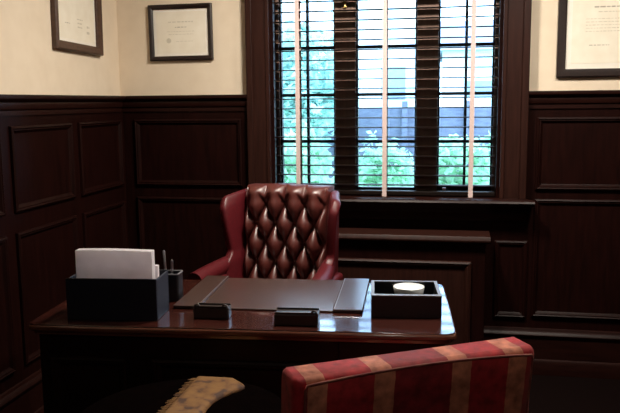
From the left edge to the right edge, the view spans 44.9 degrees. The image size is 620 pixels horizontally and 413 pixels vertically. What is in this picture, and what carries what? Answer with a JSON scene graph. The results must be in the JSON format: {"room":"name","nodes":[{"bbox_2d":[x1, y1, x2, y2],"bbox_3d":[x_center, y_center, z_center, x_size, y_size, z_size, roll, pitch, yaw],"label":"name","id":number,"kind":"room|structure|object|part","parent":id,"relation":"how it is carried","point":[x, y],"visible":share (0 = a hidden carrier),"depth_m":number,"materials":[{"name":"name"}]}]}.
{"room":"office","nodes":[
{"label":"office","id":0,"kind":"room"},
{"bbox_2d":[0,0,119,95],"bbox_3d":[-1.763,-0.071,1.678,0.180,2.750,6.220,1,8,11],"label":"wall","id":1,"kind":"structure","parent":0,"point":[29,64],"depth_m":3.63,"materials":[{"name":"beige paint"}]},
{"bbox_2d":[0,137,5,216],"bbox_3d":[-1.390,-0.112,2.988,0.017,0.388,0.560,1,8,11],"label":"panel","id":2,"kind":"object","parent":1,"relation":"attached to","point":[2,198],"depth_m":3.25,"materials":[{"name":"brown wood"}]},
{"bbox_2d":[0,237,15,380],"bbox_3d":[-1.384,0.477,3.071,0.017,0.620,0.560,1,8,11],"label":"panel","id":3,"kind":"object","parent":1,"relation":"attached to","point":[7,348],"depth_m":3.31,"materials":[{"name":"brown wood"}]},
{"bbox_2d":[0,369,43,412],"bbox_3d":[-1.627,1.165,1.817,0.034,0.260,5.800,1,8,11],"label":"baseboard","id":4,"kind":"structure","parent":1,"relation":"attached to","point":[26,396],"depth_m":3.45,"materials":[{"name":"brown wood"}]},
{"bbox_2d":[8,123,75,212],"bbox_3d":[-1.271,-0.199,3.604,0.017,0.388,0.547,1,8,11],"label":"panel","id":5,"kind":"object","parent":1,"relation":"attached to","point":[41,156],"depth_m":3.58,"materials":[{"name":"brown wood"}]},
{"bbox_2d":[15,215,78,364],"bbox_3d":[-1.265,0.390,3.687,0.017,0.620,0.547,1,8,11],"label":"panel","id":6,"kind":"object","parent":1,"relation":"attached to","point":[46,252],"depth_m":3.60,"materials":[{"name":"brown wood"}]},
{"bbox_2d":[0,94,125,115],"bbox_3d":[-1.651,-0.205,1.605,0.062,0.093,5.758,1,8,11],"label":"trim","id":7,"kind":"structure","parent":1,"relation":"attached to","point":[10,104],"depth_m":3.67,"materials":[{"name":"brown wood"}]},
{"bbox_2d":[0,108,128,394],"bbox_3d":[-1.660,0.551,1.736,0.020,1.500,5.800,1,8,11],"label":"trim","id":8,"kind":"structure","parent":1,"relation":"attached to","point":[12,223],"depth_m":3.52,"materials":[{"name":"brown wood"}]},
{"bbox_2d":[50,0,103,55],"bbox_3d":[-1.211,-1.089,3.907,0.030,0.560,0.500,1,7,11],"label":"framed certificate","id":9,"kind":"object","parent":1,"relation":"attached to","point":[76,25],"visible":1,"depth_m":3.93,"materials":[{"name":"grey"}]},
{"bbox_2d":[77,120,123,195],"bbox_3d":[-1.158,-0.282,4.189,0.017,0.388,0.510,1,8,11],"label":"panel","id":10,"kind":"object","parent":1,"relation":"attached to","point":[100,144],"depth_m":4.17,"materials":[{"name":"brown wood"}]},
{"bbox_2d":[82,201,126,248],"bbox_3d":[-1.152,0.307,4.272,0.017,0.620,0.510,1,8,11],"label":"panel","id":11,"kind":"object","parent":1,"relation":"attached to","point":[103,227],"depth_m":4.26,"materials":[{"name":"brown wood"}]},
{"bbox_2d":[116,0,619,95],"bbox_3d":[0.992,-0.450,4.187,4.277,2.750,0.200,1,8,11],"label":"wall","id":12,"kind":"structure","parent":0,"point":[225,74],"depth_m":4.32,"materials":[{"name":"beige paint"}]},
{"bbox_2d":[148,3,213,60],"bbox_3d":[-0.747,-1.005,4.328,0.383,0.318,0.022,1,8,11],"label":"framed certificate","id":13,"kind":"object","parent":12,"relation":"attached to","point":[177,32],"visible":1,"depth_m":4.33,"materials":[{"name":"grey"}]},
{"bbox_2d":[137,196,225,279],"bbox_3d":[-0.711,0.263,4.484,0.660,0.640,0.017,1,8,11],"label":"panel","id":14,"kind":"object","parent":12,"relation":"attached to","point":[189,230],"depth_m":4.49,"materials":[{"name":"brown wood"}]},
{"bbox_2d":[122,94,246,111],"bbox_3d":[-0.733,-0.600,4.364,0.778,0.093,0.062,1,8,11],"label":"trim","id":15,"kind":"structure","parent":12,"relation":"attached to","point":[160,103],"depth_m":4.35,"materials":[{"name":"brown wood"}]},
{"bbox_2d":[134,119,242,186],"bbox_3d":[-0.717,-0.315,4.403,0.660,0.393,0.017,1,8,11],"label":"panel","id":16,"kind":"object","parent":12,"relation":"attached to","point":[168,152],"depth_m":4.41,"materials":[{"name":"brown wood"}]},
{"bbox_2d":[123,108,619,331],"bbox_3d":[0.977,0.184,4.167,4.237,1.500,0.020,1,8,11],"label":"trim","id":17,"kind":"structure","parent":12,"relation":"attached to","point":[498,230],"depth_m":4.19,"materials":[{"name":"brown wood"}]},
{"bbox_2d":[245,0,534,221],"bbox_3d":[0.410,-0.702,4.193,1.640,1.540,0.338,1,8,11],"label":"window","id":18,"kind":"structure","parent":12,"relation":"in","point":[509,202],"depth_m":4.19,"materials":[{"name":"brown wood"}]},
{"bbox_2d":[273,0,498,197],"bbox_3d":[0.409,-0.661,4.177,1.231,1.217,0.060,1,8,11],"label":"blind","id":19,"kind":"object","parent":18,"relation":"attached to","point":[297,11],"visible":0.93,"depth_m":4.17,"materials":[{"name":"brown wood"}]},
{"bbox_3d":[0.415,-0.080,4.258,1.231,0.024,0.052,1,8,11],"label":"rail","id":20,"kind":"part","parent":19,"relation":"part of","materials":[{"name":"brown wood"}]},
{"bbox_3d":[0.423,-0.673,4.250,1.239,1.214,0.080,1,8,11],"label":"frame","id":21,"kind":"part","parent":18,"relation":"part of","materials":[{"name":"brown wood"}]},
{"bbox_2d":[493,240,527,317],"bbox_3d":[1.108,0.404,4.152,0.177,0.438,0.017,1,8,11],"label":"trim","id":22,"kind":"structure","parent":12,"relation":"attached to","point":[510,256],"depth_m":4.16,"materials":[{"name":"brown wood"}]},
{"bbox_2d":[483,326,619,379],"bbox_3d":[0.978,0.802,4.226,4.167,0.260,0.034,1,8,11],"label":"baseboard","id":23,"kind":"structure","parent":12,"relation":"attached to","point":[557,352],"depth_m":4.13,"materials":[{"name":"brown wood"}]},
{"bbox_2d":[529,90,619,108],"bbox_3d":[2.106,-0.553,3.822,1.916,0.093,0.062,1,8,11],"label":"trim","id":24,"kind":"structure","parent":12,"relation":"attached to","point":[577,98],"depth_m":3.95,"materials":[{"name":"brown wood"}]},
{"bbox_2d":[531,199,619,319],"bbox_3d":[1.617,0.292,4.038,0.808,0.660,0.017,1,8,11],"label":"wall panel","id":25,"kind":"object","parent":12,"relation":"attached to","point":[576,255],"depth_m":4.08,"materials":[{"name":"brown wood"}]},
{"bbox_2d":[535,117,619,190],"bbox_3d":[1.612,-0.276,3.958,0.808,0.393,0.017,1,8,11],"label":"trim","id":26,"kind":"structure","parent":12,"relation":"attached to","point":[573,153],"depth_m":4.00,"materials":[{"name":"brown wood"}]},
{"bbox_2d":[556,0,619,77],"bbox_3d":[1.666,-0.954,3.869,0.740,0.560,0.022,1,8,11],"label":"framed certificate","id":27,"kind":"object","parent":12,"relation":"attached to","point":[588,34],"visible":1,"depth_m":3.92,"materials":[{"name":"grey"}]},
{"bbox_2d":[528,375,619,412],"bbox_3d":[0.440,1.377,1.458,4.637,0.100,6.220,1,8,11],"label":"floor","id":28,"kind":"structure","parent":0,"point":[548,394],"depth_m":3.88,"materials":[{"name":"carpet"}]},
{"bbox_2d":[81,379,280,412],"bbox_3d":[-0.371,0.918,2.244,0.636,0.602,0.636,1,8,11],"label":"side table","id":29,"kind":"object","parent":28,"relation":"on","point":[147,398],"visible":0.7,"depth_m":2.33,"materials":[{"name":"brown wood"}]},
{"bbox_2d":[157,376,244,412],"bbox_3d":[-0.353,0.606,2.230,0.208,0.018,0.556,1,8,11],"label":"throw","id":30,"kind":"object","parent":29,"relation":"on","point":[198,394],"visible":1,"depth_m":2.35,"materials":[{"name":"yellow fabric"}]},
{"bbox_2d":[28,280,456,412],"bbox_3d":[-0.215,0.743,2.929,1.490,0.760,0.700,0,8,6],"label":"executive desk","id":31,"kind":"object","parent":28,"relation":"on","point":[84,362],"visible":0.59,"depth_m":2.60,"materials":[{"name":"brown wood"}]},
{"bbox_3d":[-0.777,0.775,2.667,0.280,0.500,0.017,0,8,6],"label":"moulding","id":32,"kind":"part","parent":31,"relation":"part of","materials":[{"name":"brown wood"}]},
{"bbox_2d":[65,270,168,320],"bbox_3d":[-0.694,0.318,2.719,0.328,0.150,0.155,0,8,5],"label":"holder","id":33,"kind":"object","parent":31,"relation":"on","point":[87,298],"visible":0.86,"depth_m":2.64,"materials":[{"name":"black leather"}]},
{"bbox_2d":[75,248,154,278],"bbox_3d":[-0.690,0.270,2.669,0.276,0.240,0.038,0,8,5],"label":"paper stack","id":34,"kind":"object","parent":33,"relation":"in","point":[113,263],"visible":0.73,"depth_m":2.64,"materials":[{"name":"white paper"}]},
{"bbox_2d":[155,265,158,278],"bbox_3d":[-0.648,0.295,2.707,0.212,0.180,0.022,0,8,5],"label":"paper stack","id":35,"kind":"object","parent":33,"relation":"in","point":[156,266],"visible":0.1,"depth_m":2.68,"materials":[{"name":"white paper"}]},
{"bbox_3d":[-0.534,0.320,2.706,0.008,0.146,0.139,0,8,5],"label":"panel","id":36,"kind":"part","parent":33,"relation":"part of","materials":[{"name":"black leather"}]},
{"bbox_3d":[-0.687,0.307,2.792,0.328,0.150,0.008,0,8,5],"label":"panel","id":37,"kind":"part","parent":33,"relation":"part of","materials":[{"name":"black leather"}]},
{"bbox_2d":[168,270,182,300],"bbox_3d":[-0.538,0.308,2.925,0.076,0.108,0.076,0,8,6],"label":"pen cup","id":38,"kind":"object","parent":31,"relation":"on","point":[175,280],"visible":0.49,"depth_m":2.89,"materials":[{"name":"black leather"}]},
{"bbox_2d":[163,250,166,269],"bbox_3d":[-0.561,0.259,2.915,0.018,0.181,0.011,1,8,11],"label":"pen","id":39,"kind":"object","parent":38,"relation":"in","point":[164,255],"visible":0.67,"depth_m":2.90,"materials":[{"name":"metal"}]},
{"bbox_2d":[171,259,173,273],"bbox_3d":[-0.536,0.277,2.923,0.016,0.144,0.012,1,8,11],"label":"pen","id":40,"kind":"object","parent":38,"relation":"in","point":[172,265],"visible":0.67,"depth_m":2.91,"materials":[{"name":"metal"}]},
{"bbox_2d":[192,303,231,318],"bbox_3d":[-0.348,0.368,2.675,0.132,0.055,0.057,0,8,7],"label":"card holder","id":41,"kind":"object","parent":31,"relation":"on","point":[200,310],"visible":1,"depth_m":2.66,"materials":[{"name":"brown leather"}]},
{"bbox_3d":[-0.346,0.350,2.696,0.124,0.006,0.005,0,8,7],"label":"plate","id":42,"kind":"part","parent":41,"relation":"part of","materials":[{"name":"brown leather"}]},
{"bbox_3d":[-0.251,0.778,2.608,0.600,0.500,0.017,0,8,6],"label":"moulding","id":43,"kind":"part","parent":31,"relation":"part of","materials":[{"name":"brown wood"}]},
{"bbox_3d":[-0.248,0.777,2.628,0.700,0.656,0.022,0,8,6],"label":"modesty panel","id":44,"kind":"part","parent":31,"relation":"part of","materials":[{"name":"brown wood"}]},
{"bbox_3d":[-0.218,0.391,2.879,1.490,0.040,0.700,0,8,6],"label":"moulding","id":45,"kind":"part","parent":31,"relation":"part of","materials":[{"name":"brown wood"}]},
{"bbox_2d":[173,275,368,312],"bbox_3d":[-0.130,0.343,2.985,0.706,0.015,0.486,0,8,7],"label":"desk pad","id":46,"kind":"object","parent":31,"relation":"on","point":[348,295],"visible":0.87,"depth_m":2.96,"materials":[{"name":"leather"}]},
{"bbox_3d":[-0.430,0.337,3.024,0.101,0.007,0.486,0,8,7],"label":"panel","id":47,"kind":"part","parent":46,"relation":"part of","materials":[{"name":"leather"}]},
{"bbox_3d":[0.166,0.342,2.946,0.108,0.007,0.486,0,8,7],"label":"panel","id":48,"kind":"part","parent":46,"relation":"part of","materials":[{"name":"leather"}]},
{"bbox_2d":[274,307,319,325],"bbox_3d":[-0.044,0.376,2.590,0.154,0.056,0.077,0,8,6],"label":"card holder","id":49,"kind":"object","parent":31,"relation":"on","point":[286,316],"visible":1,"depth_m":2.56,"materials":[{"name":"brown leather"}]},
{"bbox_3d":[-0.042,0.356,2.622,0.148,0.007,0.005,0,8,6],"label":"plate","id":50,"kind":"part","parent":49,"relation":"part of","materials":[{"name":"silver metal"}]},
{"bbox_2d":[371,280,441,318],"bbox_3d":[0.348,0.338,2.747,0.247,0.082,0.222,0,8,5],"label":"desk tray","id":51,"kind":"object","parent":31,"relation":"on","point":[384,303],"visible":0.99,"depth_m":2.64,"materials":[{"name":"black leather"}]},
{"bbox_3d":[0.357,0.325,2.851,0.247,0.078,0.011,0,8,5],"label":"panel","id":52,"kind":"part","parent":51,"relation":"part of","materials":[{"name":"black leather"}]},
{"bbox_3d":[0.339,0.354,2.643,0.247,0.078,0.011,0,8,5],"label":"panel","id":53,"kind":"part","parent":51,"relation":"part of","materials":[{"name":"black leather"}]},
{"bbox_2d":[393,283,423,293],"bbox_3d":[0.364,0.330,2.768,0.115,0.074,0.115,1,8,11],"label":"bowl","id":54,"kind":"object","parent":51,"relation":"in","point":[400,288],"visible":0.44,"depth_m":2.79,"materials":[{"name":"ceramic"}]},
{"bbox_2d":[187,183,342,279],"bbox_3d":[-0.180,0.460,3.685,0.682,1.110,0.580,2,8,19],"label":"chair","id":55,"kind":"object","parent":28,"relation":"on","point":[271,230],"visible":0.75,"depth_m":3.75,"materials":[{"name":"leather"}]},
{"bbox_3d":[-0.114,0.210,3.819,0.434,0.654,0.219,2,8,19],"label":"backrest","id":56,"kind":"part","parent":55,"relation":"part of","materials":[{"name":"leather"}]},
{"bbox_3d":[0.079,0.589,3.575,0.055,0.480,0.405,2,8,19],"label":"arm panel","id":57,"kind":"part","parent":55,"relation":"part of","materials":[{"name":"red leather"}]},
{"bbox_2d":[281,337,533,412],"bbox_3d":[0.187,0.785,2.008,0.624,0.925,0.501,-3,8,-19],"label":"chair","id":58,"kind":"object","parent":28,"relation":"on","point":[494,375],"visible":1,"depth_m":1.74,"materials":[{"name":"red fabric"}]},
{"bbox_3d":[0.256,0.617,1.780,0.576,0.521,0.069,-3,8,-19],"label":"panel","id":59,"kind":"part","parent":58,"relation":"part of","materials":[{"name":"red fabric"}]},
{"bbox_2d":[338,228,490,345],"bbox_3d":[0.386,0.538,4.187,1.185,0.806,0.202,1,8,11],"label":"radiator cover","id":60,"kind":"object","parent":28,"relation":"on","point":[455,259],"visible":0.36,"depth_m":4.04,"materials":[{"name":"brown wood"}]},
{"bbox_3d":[0.376,0.552,4.112,0.985,0.538,0.020,1,8,11],"label":"panel","id":61,"kind":"part","parent":60,"relation":"part of","materials":[{"name":"brown wood"}]},
{"label":"outside","id":62,"kind":"structure","parent":0,"visible":0},
{"bbox_3d":[4.203,-1.072,21.916,28.000,0.100,35.500,1,8,11],"label":"lawn","id":63,"kind":"structure","parent":62,"visible":0},
{"bbox_2d":[282,17,333,152],"bbox_3d":[-0.164,-0.906,9.698,1.412,3.052,1.600,1,8,11],"label":"tree","id":64,"kind":"object","parent":63,"relation":"on","point":[314,55],"visible":0.34,"depth_m":9.20,"materials":[{"name":"green plant"}]},
{"bbox_2d":[284,120,333,182],"bbox_3d":[-0.137,-0.198,7.615,0.882,1.385,0.812,1,8,11],"label":"shrub","id":65,"kind":"object","parent":63,"relation":"on","point":[287,150],"visible":0.16,"depth_m":7.43,"materials":[{"name":"green plant"}]},
{"bbox_2d":[302,35,333,148],"bbox_3d":[-0.189,-1.197,11.773,1.554,3.054,1.375,5,10,35],"label":"tree","id":66,"kind":"object","parent":63,"relation":"on","point":[330,120],"visible":0.02,"depth_m":11.68,"materials":[{"name":"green plant"}]},
{"bbox_2d":[331,0,415,106],"bbox_3d":[1.958,-4.063,19.098,2.650,6.650,5.700,1,8,11],"label":"neighbouring house","id":67,"kind":"structure","parent":63,"relation":"on","point":[374,4],"depth_m":16.65,"materials":[{"name":"white"}]},
{"bbox_3d":[1.856,-2.738,16.678,0.540,0.740,0.010,1,8,11],"label":"pane","id":68,"kind":"part","parent":67,"relation":"part of","materials":[{"name":"blue glass"}]},
{"bbox_2d":[359,131,413,186],"bbox_3d":[0.841,-0.159,8.674,1.068,1.453,0.810,1,8,11],"label":"shrub","id":69,"kind":"object","parent":63,"relation":"on","point":[391,150],"visible":0.25,"depth_m":8.47,"materials":[{"name":"green plant"}]},
{"bbox_2d":[304,100,490,180],"bbox_3d":[1.558,-0.747,12.360,6.090,1.960,0.121,1,8,11],"label":"fence","id":70,"kind":"object","parent":63,"relation":"on","point":[399,112],"visible":0.04,"depth_m":12.28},
{"bbox_3d":[1.555,-0.745,12.345,0.090,1.960,0.090,1,8,11],"label":"post","id":71,"kind":"part","parent":70,"relation":"part of","materials":[{"name":"wood"}]},
{"bbox_3d":[2.537,-0.729,12.158,0.090,1.960,0.090,1,8,11],"label":"post","id":72,"kind":"part","parent":70,"relation":"part of","materials":[{"name":"wood"}]},
{"bbox_2d":[439,134,489,184],"bbox_3d":[1.416,-0.070,7.242,0.848,1.285,0.811,1,8,11],"label":"shrub","id":73,"kind":"object","parent":63,"relation":"on","point":[444,151],"visible":0.16,"depth_m":7.02,"materials":[{"name":"green plant"}]},
{"bbox_2d":[440,20,492,106],"bbox_3d":[4.959,-2.521,17.965,4.080,3.850,5.200,1,8,11],"label":"neighbouring house","id":74,"kind":"structure","parent":63,"relation":"on","point":[480,31],"depth_m":15.98,"materials":[{"name":"white"}]},
{"bbox_3d":[3.630,-2.490,15.856,0.640,0.340,0.010,1,8,11],"label":"pane","id":75,"kind":"part","parent":74,"relation":"part of","materials":[{"name":"glass"}]},
{"bbox_2d":[476,130,489,173],"bbox_3d":[2.273,-0.210,8.484,0.945,1.382,0.791,1,8,11],"label":"shrub","id":76,"kind":"object","parent":63,"relation":"on","point":[488,130],"visible":0.02,"depth_m":8.46,"materials":[{"name":"green plant"}]}
]}

